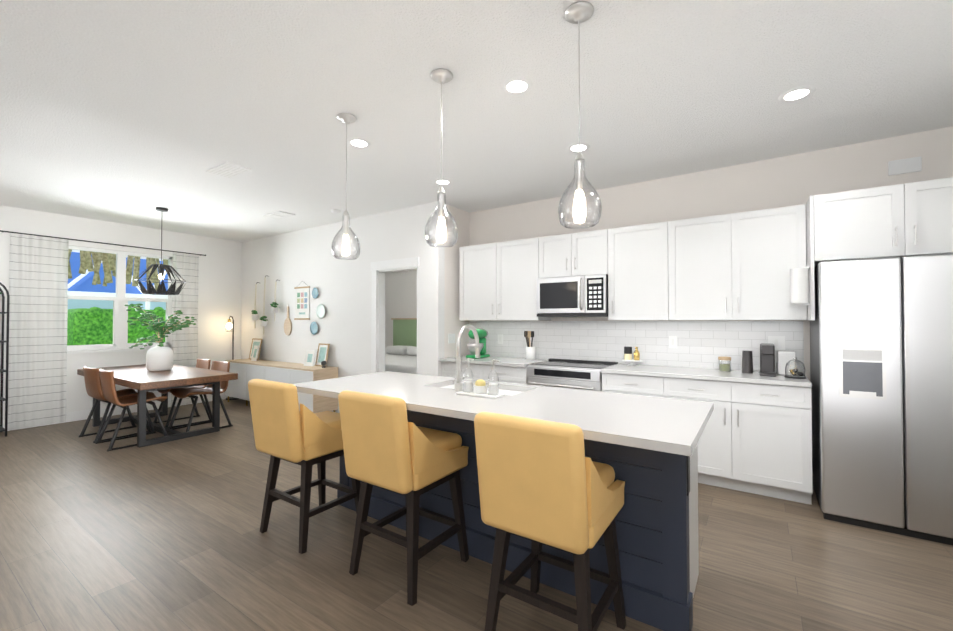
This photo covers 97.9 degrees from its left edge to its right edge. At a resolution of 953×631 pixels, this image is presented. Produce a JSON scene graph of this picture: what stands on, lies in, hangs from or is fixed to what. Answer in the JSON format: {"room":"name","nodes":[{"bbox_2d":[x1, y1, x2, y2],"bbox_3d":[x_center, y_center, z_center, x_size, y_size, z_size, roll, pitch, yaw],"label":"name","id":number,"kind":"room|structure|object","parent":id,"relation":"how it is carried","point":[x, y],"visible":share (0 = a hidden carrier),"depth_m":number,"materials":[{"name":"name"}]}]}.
{"room":"kitchen","nodes":[
{"label":"kitchen","id":0,"kind":"room"},
{"bbox_2d":[0,205,241,420],"bbox_3d":[-6.546,0.029,4.287,0.160,2.800,7.900,-1,-1,34],"label":"wall","id":1,"kind":"structure","parent":0,"point":[219,283],"depth_m":6.28,"materials":[{"name":"paint"}]},
{"bbox_2d":[0,230,205,255],"bbox_3d":[-5.225,-1.015,6.029,0.088,0.028,2.328,-1,-1,34],"label":"curtain rod","id":2,"kind":"object","parent":1,"relation":"attached to","point":[97,242],"visible":1,"depth_m":5.79,"materials":[{"name":"black metal"}]},
{"bbox_2d":[7,233,68,429],"bbox_3d":[-5.640,0.207,5.343,0.047,2.435,0.530,-1,-1,34],"label":"curtain","id":3,"kind":"object","parent":2,"relation":"hanging from","point":[38,307],"visible":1,"depth_m":5.34,"materials":[{"name":"white fabric"}]},
{"bbox_2d":[171,252,198,405],"bbox_3d":[-4.715,0.228,6.710,0.046,2.435,0.370,-1,-1,34],"label":"curtain","id":4,"kind":"object","parent":2,"relation":"hanging from","point":[185,340],"visible":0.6,"depth_m":6.72,"materials":[{"name":"white fabric"}]},
{"bbox_2d":[3,392,227,431],"bbox_3d":[-6.362,1.366,4.383,0.013,0.130,7.499,-1,-1,34],"label":"baseboard","id":5,"kind":"structure","parent":1,"relation":"attached to","point":[77,415],"depth_m":5.98,"materials":[{"name":"white wood"}]},
{"bbox_2d":[67,347,171,353],"bbox_3d":[-5.224,0.521,6.102,0.085,0.030,1.380,-1,-1,34],"label":"window sill","id":6,"kind":"structure","parent":1,"relation":"attached to","point":[98,351],"depth_m":5.94,"materials":[{"name":"white wood"}]},
{"bbox_2d":[67,246,172,351],"bbox_3d":[-5.283,-0.218,6.152,0.073,1.450,1.300,-1,-1,34],"label":"window","id":7,"kind":"structure","parent":1,"relation":"in","point":[120,299],"depth_m":6.13,"materials":[{"name":"white plastic"}]},
{"bbox_2d":[241,201,444,406],"bbox_3d":[-2.393,0.059,6.316,4.760,2.800,0.120,-1,-1,34],"label":"wall","id":8,"kind":"structure","parent":0,"point":[290,261],"depth_m":5.95,"materials":[{"name":"paint"}]},
{"bbox_2d":[251,283,256,327],"bbox_3d":[-3.780,-0.167,7.072,0.126,0.795,0.152,0,-1,-11],"label":"hanging planter","id":9,"kind":"object","parent":8,"relation":"attached to","point":[254,317],"depth_m":7.07,"materials":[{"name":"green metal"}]},
{"bbox_2d":[257,275,268,334],"bbox_3d":[-3.548,-0.169,6.914,0.126,0.995,0.155,0,-1,-11],"label":"hanging planter","id":10,"kind":"object","parent":8,"relation":"attached to","point":[263,321],"depth_m":6.92,"materials":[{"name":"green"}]},
{"bbox_2d":[267,280,279,321],"bbox_3d":[-3.286,-0.237,6.733,0.144,0.685,0.143,0,-1,-11],"label":"hanging planter","id":11,"kind":"object","parent":8,"relation":"attached to","point":[274,310],"depth_m":6.73,"materials":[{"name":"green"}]},
{"bbox_2d":[284,306,291,334],"bbox_3d":[-3.030,0.067,6.660,0.200,0.525,0.018,-1,-1,34],"label":"cutting board","id":12,"kind":"object","parent":8,"relation":"attached to","point":[287,326],"visible":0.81,"depth_m":6.65,"materials":[{"name":"brown wood"}]},
{"bbox_2d":[294,285,309,319],"bbox_3d":[-2.715,-0.227,6.452,0.390,0.607,0.016,-1,-1,34],"label":"art print","id":13,"kind":"object","parent":8,"relation":"attached to","point":[302,296],"visible":0.96,"depth_m":6.45,"materials":[{"name":"paper"}]},
{"bbox_2d":[310,321,317,334],"bbox_3d":[-2.443,0.198,6.255,0.204,0.204,0.022,-1,-1,34],"label":"plate","id":14,"kind":"object","parent":8,"relation":"attached to","point":[314,326],"depth_m":6.26,"materials":[{"name":"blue ceramic"}]},
{"bbox_2d":[312,288,318,298],"bbox_3d":[-2.426,-0.329,6.251,0.167,0.167,0.022,-1,-1,34],"label":"plate","id":15,"kind":"object","parent":8,"relation":"attached to","point":[315,292],"depth_m":6.26,"materials":[{"name":"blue ceramic"}]},
{"bbox_2d":[316,304,324,318],"bbox_3d":[-2.310,-0.052,6.168,0.220,0.220,0.022,-1,-1,34],"label":"plate","id":16,"kind":"object","parent":8,"relation":"attached to","point":[320,311],"depth_m":6.18,"materials":[{"name":"white ceramic"}]},
{"bbox_2d":[371,257,418,373],"bbox_3d":[-1.030,0.368,5.372,0.850,2.155,0.146,-1,-1,34],"label":"door frame","id":17,"kind":"structure","parent":8,"relation":"attached to","point":[379,269],"depth_m":5.51,"materials":[{"name":"white wood"}]},
{"bbox_2d":[385,270,416,352],"bbox_3d":[-0.704,0.098,8.916,4.640,2.800,0.120,-1,-1,34],"label":"wall","id":18,"kind":"structure","parent":0,"point":[400,294],"depth_m":9.58,"materials":[{"name":"paint"}]},
{"bbox_2d":[444,204,469,357],"bbox_3d":[-0.256,0.045,5.334,0.120,2.800,0.650,-1,-1,34],"label":"wall","id":19,"kind":"structure","parent":0,"point":[453,324],"depth_m":5.20,"materials":[{"name":"paint"}]},
{"bbox_2d":[448,334,454,343],"bbox_3d":[-0.306,0.292,5.140,0.009,0.120,0.140,-1,-1,34],"label":"switch plate","id":20,"kind":"object","parent":19,"relation":"attached to","point":[451,338],"visible":1,"depth_m":5.13,"materials":[{"name":"white plastic"}]},
{"bbox_2d":[0,399,952,630],"bbox_3d":[-1.109,1.464,2.574,11.060,0.120,11.200,-1,-1,34],"label":"floor","id":21,"kind":"structure","parent":0,"point":[167,536],"depth_m":2.37,"materials":[{"name":"brown wood"}]},
{"bbox_2d":[0,282,9,436],"bbox_3d":[-5.870,0.482,4.770,0.332,1.910,0.609,-1,-1,34],"label":"shelf unit","id":22,"kind":"object","parent":21,"relation":"on","point":[2,399],"visible":1,"depth_m":4.93,"materials":[{"name":"black metal"}]},
{"bbox_2d":[79,366,150,442],"bbox_3d":[-4.343,1.025,4.991,0.483,0.834,0.574,-1,-1,31],"label":"chair","id":23,"kind":"object","parent":21,"relation":"on","point":[93,385],"visible":0.65,"depth_m":4.81,"materials":[{"name":"brown leather"}]},
{"bbox_2d":[95,369,167,450],"bbox_3d":[-3.897,1.021,4.706,0.502,0.834,0.582,-1,-1,34],"label":"chair","id":24,"kind":"object","parent":21,"relation":"on","point":[107,379],"visible":0.96,"depth_m":4.59,"materials":[{"name":"brown leather"}]},
{"bbox_2d":[77,364,237,447],"bbox_3d":[-4.094,1.079,5.261,2.230,0.730,0.970,-1,-1,34],"label":"dining table","id":25,"kind":"object","parent":21,"relation":"on","point":[142,379],"visible":0.77,"depth_m":4.89,"materials":[{"name":"brown wood"}]},
{"bbox_2d":[124,303,196,370],"bbox_3d":[-4.098,0.281,5.365,0.985,0.867,0.695,-1,-1,34],"label":"vase","id":26,"kind":"object","parent":25,"relation":"on","point":[159,356],"visible":1,"depth_m":5.28,"materials":[{"name":"white ceramic"}]},
{"bbox_2d":[153,359,210,427],"bbox_3d":[-3.951,1.034,5.605,0.483,0.834,0.574,-1,-1,37],"label":"chair","id":27,"kind":"object","parent":21,"relation":"on","point":[203,363],"visible":0.42,"depth_m":5.60,"materials":[{"name":"black metal"}]},
{"bbox_2d":[169,361,232,431],"bbox_3d":[-3.513,1.029,5.290,0.502,0.834,0.582,-1,-1,34],"label":"chair","id":28,"kind":"object","parent":21,"relation":"on","point":[224,366],"visible":0.6,"depth_m":5.32,"materials":[{"name":"black metal"}]},
{"bbox_2d":[225,316,238,399],"bbox_3d":[-4.255,0.744,7.210,0.282,1.457,0.283,-1,-1,34],"label":"floor lamp","id":29,"kind":"object","parent":21,"relation":"on","point":[229,325],"visible":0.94,"depth_m":7.21,"materials":[{"name":"black metal"}]},
{"bbox_2d":[225,358,337,412],"bbox_3d":[-3.113,1.109,6.467,2.460,0.705,0.398,-1,-1,34],"label":"sideboard","id":30,"kind":"object","parent":21,"relation":"on","point":[247,370],"visible":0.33,"depth_m":6.09,"materials":[{"name":"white wood"}]},
{"bbox_2d":[248,379,360,553],"bbox_3d":[-1.106,0.908,2.720,0.462,1.003,0.584,-1,-1,34],"label":"stool","id":31,"kind":"object","parent":21,"relation":"on","point":[304,437],"visible":0.77,"depth_m":2.52,"materials":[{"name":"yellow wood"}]},
{"bbox_2d":[385,318,416,373],"bbox_3d":[-1.461,0.771,8.118,2.790,1.430,2.005,-1,-1,34],"label":"bed","id":32,"kind":"object","parent":21,"relation":"on","point":[401,354],"visible":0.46,"depth_m":8.92,"materials":[{"name":"white fabric"}]},
{"bbox_2d":[338,390,468,605],"bbox_3d":[-0.391,0.901,2.278,0.462,1.003,0.584,-1,-1,34],"label":"stool","id":33,"kind":"object","parent":21,"relation":"on","point":[387,445],"visible":1,"depth_m":2.09,"materials":[{"name":"yellow fabric"}]},
{"bbox_2d":[440,361,527,384],"bbox_3d":[0.216,0.996,4.880,1.146,0.885,0.602,-1,-1,34],"label":"base cabinet","id":34,"kind":"object","parent":21,"relation":"on","point":[506,373],"depth_m":4.58,"materials":[{"name":"white wood"}]},
{"bbox_2d":[439,353,546,368],"bbox_3d":[0.208,0.535,4.874,1.146,0.035,0.632,-1,-1,34],"label":"countertop","id":35,"kind":"structure","parent":34,"relation":"on","point":[519,362],"depth_m":4.69,"materials":[{"name":"white stone"}]},
{"bbox_2d":[466,328,489,358],"bbox_3d":[0.016,0.341,5.036,0.200,0.356,0.330,-1,-1,34],"label":"stand mixer","id":36,"kind":"object","parent":35,"relation":"on","point":[482,334],"visible":0.77,"depth_m":4.97,"materials":[{"name":"green metal"}]},
{"bbox_2d":[524,331,534,359],"bbox_3d":[0.609,0.350,4.761,0.143,0.330,0.106,-1,-1,34],"label":"utensil crock","id":37,"kind":"object","parent":35,"relation":"on","point":[530,352],"visible":1,"depth_m":4.72,"materials":[{"name":"white ceramic"}]},
{"bbox_2d":[333,397,701,630],"bbox_3d":[0.090,0.962,2.665,2.354,0.888,0.548,-1,-1,34],"label":"kitchen island","id":38,"kind":"object","parent":21,"relation":"on","point":[656,523],"depth_m":1.94,"materials":[{"name":"blue paint"}]},
{"bbox_2d":[295,371,712,456],"bbox_3d":[-0.017,0.498,2.555,2.504,0.037,0.940,-1,-1,34],"label":"island countertop","id":39,"kind":"structure","parent":38,"relation":"on","point":[655,424],"depth_m":2.14,"materials":[{"name":"white stone"}]},
{"bbox_2d":[453,325,479,391],"bbox_3d":[-0.033,0.272,2.697,0.104,0.419,0.261,-1,-1,34],"label":"faucet","id":40,"kind":"object","parent":39,"relation":"on","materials":[{"name":"silver metal"}]},
{"bbox_2d":[456,358,505,398],"bbox_3d":[0.024,0.368,2.470,0.280,0.217,0.120,-1,-1,34],"label":"soap tray","id":41,"kind":"object","parent":39,"relation":"on","point":[480,388],"visible":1,"depth_m":2.44,"materials":[{"name":"white ceramic"}]},
{"bbox_2d":[441,381,524,392],"bbox_3d":[0.019,0.611,2.789,0.711,0.206,0.362,-1,-1,34],"label":"sink","id":42,"kind":"object","parent":39,"relation":"in","point":[450,386],"depth_m":2.85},
{"bbox_2d":[474,412,625,630],"bbox_3d":[0.324,0.894,1.764,0.462,1.003,0.584,-1,-1,34],"label":"stool","id":43,"kind":"object","parent":21,"relation":"on","point":[547,483],"visible":1,"depth_m":1.56,"materials":[{"name":"yellow fabric"}]},
{"bbox_2d":[527,358,617,391],"bbox_3d":[0.990,0.962,4.303,0.776,0.935,0.656,-1,-1,34],"label":"range","id":44,"kind":"object","parent":21,"relation":"on","point":[572,374],"visible":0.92,"depth_m":4.11,"materials":[{"name":"silver metal"}]},
{"bbox_2d":[602,373,670,397],"bbox_3d":[1.586,0.982,3.952,0.595,0.885,0.602,-1,-1,34],"label":"base cabinet","id":45,"kind":"object","parent":21,"relation":"on","point":[620,383],"depth_m":3.70,"materials":[{"name":"white wood"}]},
{"bbox_2d":[671,377,812,504],"bbox_3d":[2.171,0.976,3.556,1.056,0.885,0.602,-1,-1,34],"label":"base cabinet","id":46,"kind":"object","parent":21,"relation":"on","point":[756,437],"depth_m":3.21,"materials":[{"name":"white wood"}]},
{"bbox_2d":[601,365,810,388],"bbox_3d":[1.965,0.518,3.684,1.532,0.035,0.632,-1,-1,34],"label":"countertop","id":47,"kind":"structure","parent":46,"relation":"on","point":[685,371],"depth_m":3.52,"materials":[{"name":"white stone"}]},
{"bbox_2d":[622,346,642,365],"bbox_3d":[1.563,0.413,4.162,0.200,0.186,0.200,-1,-1,34],"label":"stand","id":48,"kind":"object","parent":47,"relation":"on","point":[628,353],"visible":1,"depth_m":4.15,"materials":[{"name":"white ceramic"}]},
{"bbox_2d":[718,357,730,371],"bbox_3d":[2.208,0.437,3.688,0.100,0.125,0.100,-1,-1,34],"label":"glass jar","id":49,"kind":"object","parent":47,"relation":"on","point":[724,367],"visible":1,"depth_m":3.65,"materials":[{"name":"clear glass"}]},
{"bbox_2d":[784,358,805,378],"bbox_3d":[2.498,0.412,3.251,0.136,0.162,0.136,-1,-1,34],"label":"glass cloche","id":50,"kind":"object","parent":47,"relation":"on","point":[794,372],"visible":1,"depth_m":3.24,"materials":[{"name":"clear glass"}]},
{"bbox_2d":[810,254,952,544],"bbox_3d":[2.961,0.520,2.913,0.909,1.778,0.757,-1,-1,34],"label":"fridge","id":51,"kind":"object","parent":21,"relation":"on","point":[881,355],"visible":1,"depth_m":2.68,"materials":[{"name":"silver metal"}]},
{"bbox_2d":[0,0,952,241],"bbox_3d":[-1.109,-1.456,2.618,11.060,0.120,11.200,-1,-1,34],"label":"ceiling","id":52,"kind":"structure","parent":0,"point":[133,112],"depth_m":2.66,"materials":[{"name":"white paint"}]},
{"bbox_2d":[134,207,186,294],"bbox_3d":[-4.004,-0.809,5.270,0.519,1.092,0.519,-1,-1,34],"label":"dining pendant light","id":53,"kind":"object","parent":52,"relation":"hanging from","point":[169,269],"visible":1,"depth_m":5.21,"materials":[{"name":"black metal"}]},
{"bbox_2d":[206,162,250,177],"bbox_3d":[-2.355,-1.367,3.932,0.400,0.016,0.220,-1,-1,34],"label":"ceiling vent","id":54,"kind":"object","parent":52,"relation":"in","point":[227,170],"depth_m":3.91,"materials":[{"name":"white metal"}]},
{"bbox_2d":[263,211,294,218],"bbox_3d":[-2.662,-1.343,5.601,0.400,0.016,0.220,-1,-1,34],"label":"ceiling vent","id":55,"kind":"object","parent":52,"relation":"in","point":[276,215],"depth_m":5.57,"materials":[{"name":"white metal"}]},
{"bbox_2d":[331,209,341,213],"bbox_3d":[-1.820,-1.337,5.381,0.136,0.034,0.136,-1,-1,34],"label":"smoke detector","id":56,"kind":"object","parent":52,"relation":"attached to","point":[335,211],"visible":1,"depth_m":5.34,"materials":[{"name":"white plastic"}]},
{"bbox_2d":[331,113,359,259],"bbox_3d":[-0.915,-0.893,2.913,0.196,0.994,0.196,-1,-1,34],"label":"pendant light","id":57,"kind":"object","parent":52,"relation":"hanging from","point":[346,118],"visible":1,"depth_m":2.90,"materials":[{"name":"clear glass"}]},
{"bbox_2d":[347,138,370,148],"bbox_3d":[-0.941,-1.380,3.321,0.191,0.009,0.186,-1,-1,34],"label":"recessed light","id":58,"kind":"object","parent":52,"relation":"in","point":[354,142],"depth_m":3.34,"materials":[{"name":"white plastic"}]},
{"bbox_2d":[425,69,457,246],"bbox_3d":[-0.203,-0.901,2.413,0.196,0.994,0.196,-1,-1,34],"label":"pendant light","id":59,"kind":"object","parent":52,"relation":"hanging from","point":[441,76],"visible":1,"depth_m":2.40,"materials":[{"name":"clear glass"}]},
{"bbox_2d":[434,179,451,185],"bbox_3d":[-0.345,-1.366,4.254,0.181,0.009,0.190,-1,-1,34],"label":"recessed light","id":60,"kind":"object","parent":52,"relation":"in","point":[447,182],"depth_m":4.27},
{"bbox_2d":[501,77,532,94],"bbox_3d":[0.246,-1.392,2.517,0.183,0.009,0.189,-1,-1,34],"label":"recessed light","id":61,"kind":"object","parent":52,"relation":"in","point":[516,86],"depth_m":2.52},
{"bbox_2d":[567,143,589,152],"bbox_3d":[0.844,-1.378,3.415,0.179,0.009,0.195,-1,-1,34],"label":"recessed light","id":62,"kind":"object","parent":52,"relation":"in","point":[584,147],"depth_m":3.42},
{"bbox_2d":[558,1,601,228],"bbox_3d":[0.475,-0.908,1.917,0.196,0.994,0.196,-1,-1,34],"label":"pendant light","id":63,"kind":"object","parent":52,"relation":"hanging from","point":[579,12],"visible":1,"depth_m":1.90,"materials":[{"name":"clear glass"}]},
{"bbox_2d":[778,86,815,102],"bbox_3d":[2.014,-1.390,2.609,0.185,0.009,0.196,-1,-1,34],"label":"recessed light","id":64,"kind":"object","parent":52,"relation":"in","point":[789,96],"depth_m":2.62,"materials":[{"name":"white plastic"}]},
{"bbox_2d":[470,126,952,380],"bbox_3d":[2.550,0.021,3.753,6.300,2.800,0.120,-1,-1,34],"label":"wall","id":65,"kind":"structure","parent":0,"point":[792,180],"depth_m":3.81,"materials":[{"name":"paint"}]},
{"bbox_2d":[459,242,502,320],"bbox_3d":[0.131,-0.388,5.115,0.597,0.914,0.342,-1,-1,34],"label":"upper cabinet","id":66,"kind":"object","parent":65,"relation":"attached to","point":[481,266],"depth_m":4.96,"materials":[{"name":"white wood"}]},
{"bbox_2d":[503,237,550,320],"bbox_3d":[0.527,-0.392,4.847,0.597,0.914,0.342,-1,-1,34],"label":"upper cabinet","id":67,"kind":"object","parent":65,"relation":"attached to","point":[520,257],"depth_m":4.67,"materials":[{"name":"white wood"}]},
{"bbox_2d":[539,232,578,277],"bbox_3d":[0.956,-0.626,4.560,0.436,0.454,0.342,-1,-1,34],"label":"upper cabinet","id":68,"kind":"object","parent":65,"relation":"attached to","point":[558,254],"depth_m":4.41,"materials":[{"name":"white wood"}]},
{"bbox_2d":[537,274,607,316],"bbox_3d":[1.053,-0.188,4.414,0.745,0.414,0.462,-1,-1,34],"label":"microwave","id":69,"kind":"object","parent":68,"relation":"attached to","point":[579,296],"visible":1,"depth_m":4.25,"materials":[{"name":"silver metal"}]},
{"bbox_2d":[579,229,606,275],"bbox_3d":[1.218,-0.628,4.382,0.436,0.454,0.342,-1,-1,34],"label":"upper cabinet","id":70,"kind":"object","parent":65,"relation":"attached to","point":[592,244],"depth_m":4.21,"materials":[{"name":"white wood"}]},
{"bbox_2d":[607,221,678,319],"bbox_3d":[1.653,-0.403,4.084,0.610,0.914,0.342,-1,-1,34],"label":"upper cabinet","id":71,"kind":"object","parent":65,"relation":"attached to","point":[643,284],"depth_m":3.94,"materials":[{"name":"white wood"}]},
{"bbox_2d":[675,212,742,319],"bbox_3d":[2.062,-0.407,3.807,0.619,0.914,0.342,-1,-1,34],"label":"upper cabinet","id":72,"kind":"object","parent":65,"relation":"attached to","point":[709,249],"depth_m":3.62,"materials":[{"name":"white wood"}]},
{"bbox_2d":[743,204,810,319],"bbox_3d":[2.450,-0.411,3.544,0.557,0.914,0.342,-1,-1,34],"label":"upper cabinet","id":73,"kind":"object","parent":65,"relation":"attached to","point":[756,265],"depth_m":3.36,"materials":[{"name":"white wood"}]},
{"bbox_2d":[807,182,922,272],"bbox_3d":[2.849,-0.631,3.123,0.529,0.486,0.597,-1,-1,34],"label":"upper cabinet","id":74,"kind":"object","parent":65,"relation":"attached to","point":[884,221],"depth_m":2.87,"materials":[{"name":"white wood"}]},
{"bbox_2d":[888,156,921,175],"bbox_3d":[3.288,-1.142,3.184,0.180,0.110,0.018,-1,-1,34],"label":"panel","id":75,"kind":"object","parent":65,"relation":"attached to","point":[904,166],"visible":1,"depth_m":3.17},
{"bbox_2d":[919,177,952,254],"bbox_3d":[3.188,-0.635,2.893,0.529,0.486,0.597,-1,-1,34],"label":"upper cabinet","id":76,"kind":"object","parent":65,"relation":"attached to","point":[937,193],"depth_m":2.68,"materials":[{"name":"white wood"}]},
{"label":"outside","id":77,"kind":"structure","parent":0,"visible":0},
{"bbox_3d":[-14.548,1.706,12.161,21.930,0.280,28.000,-1,-1,34],"label":"ground","id":78,"kind":"structure","parent":77,"visible":0},
{"bbox_2d":[67,305,165,345],"bbox_3d":[-8.152,0.603,8.447,1.104,1.775,8.000,-1,-1,34],"label":"hedge","id":79,"kind":"object","parent":78,"relation":"on","point":[90,326],"visible":0.06,"depth_m":8.40,"materials":[{"name":"green plant"}]},
{"bbox_2d":[68,250,167,309],"bbox_3d":[-11.407,-0.794,11.361,6.070,4.656,18.138,-1,-1,34],"label":"house","id":80,"kind":"structure","parent":78,"relation":"on","point":[79,283],"depth_m":10.43,"materials":[{"name":"blue"}]},
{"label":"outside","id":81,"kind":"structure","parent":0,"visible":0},
{"bbox_2d":[68,249,167,290],"bbox_3d":[-6.596,-1.734,7.331,0.998,2.585,1.794,-1,-1,34],"label":"palm tree","id":82,"kind":"object","parent":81,"point":[108,260],"visible":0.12,"depth_m":7.45,"materials":[{"name":"green plant"}]}
]}

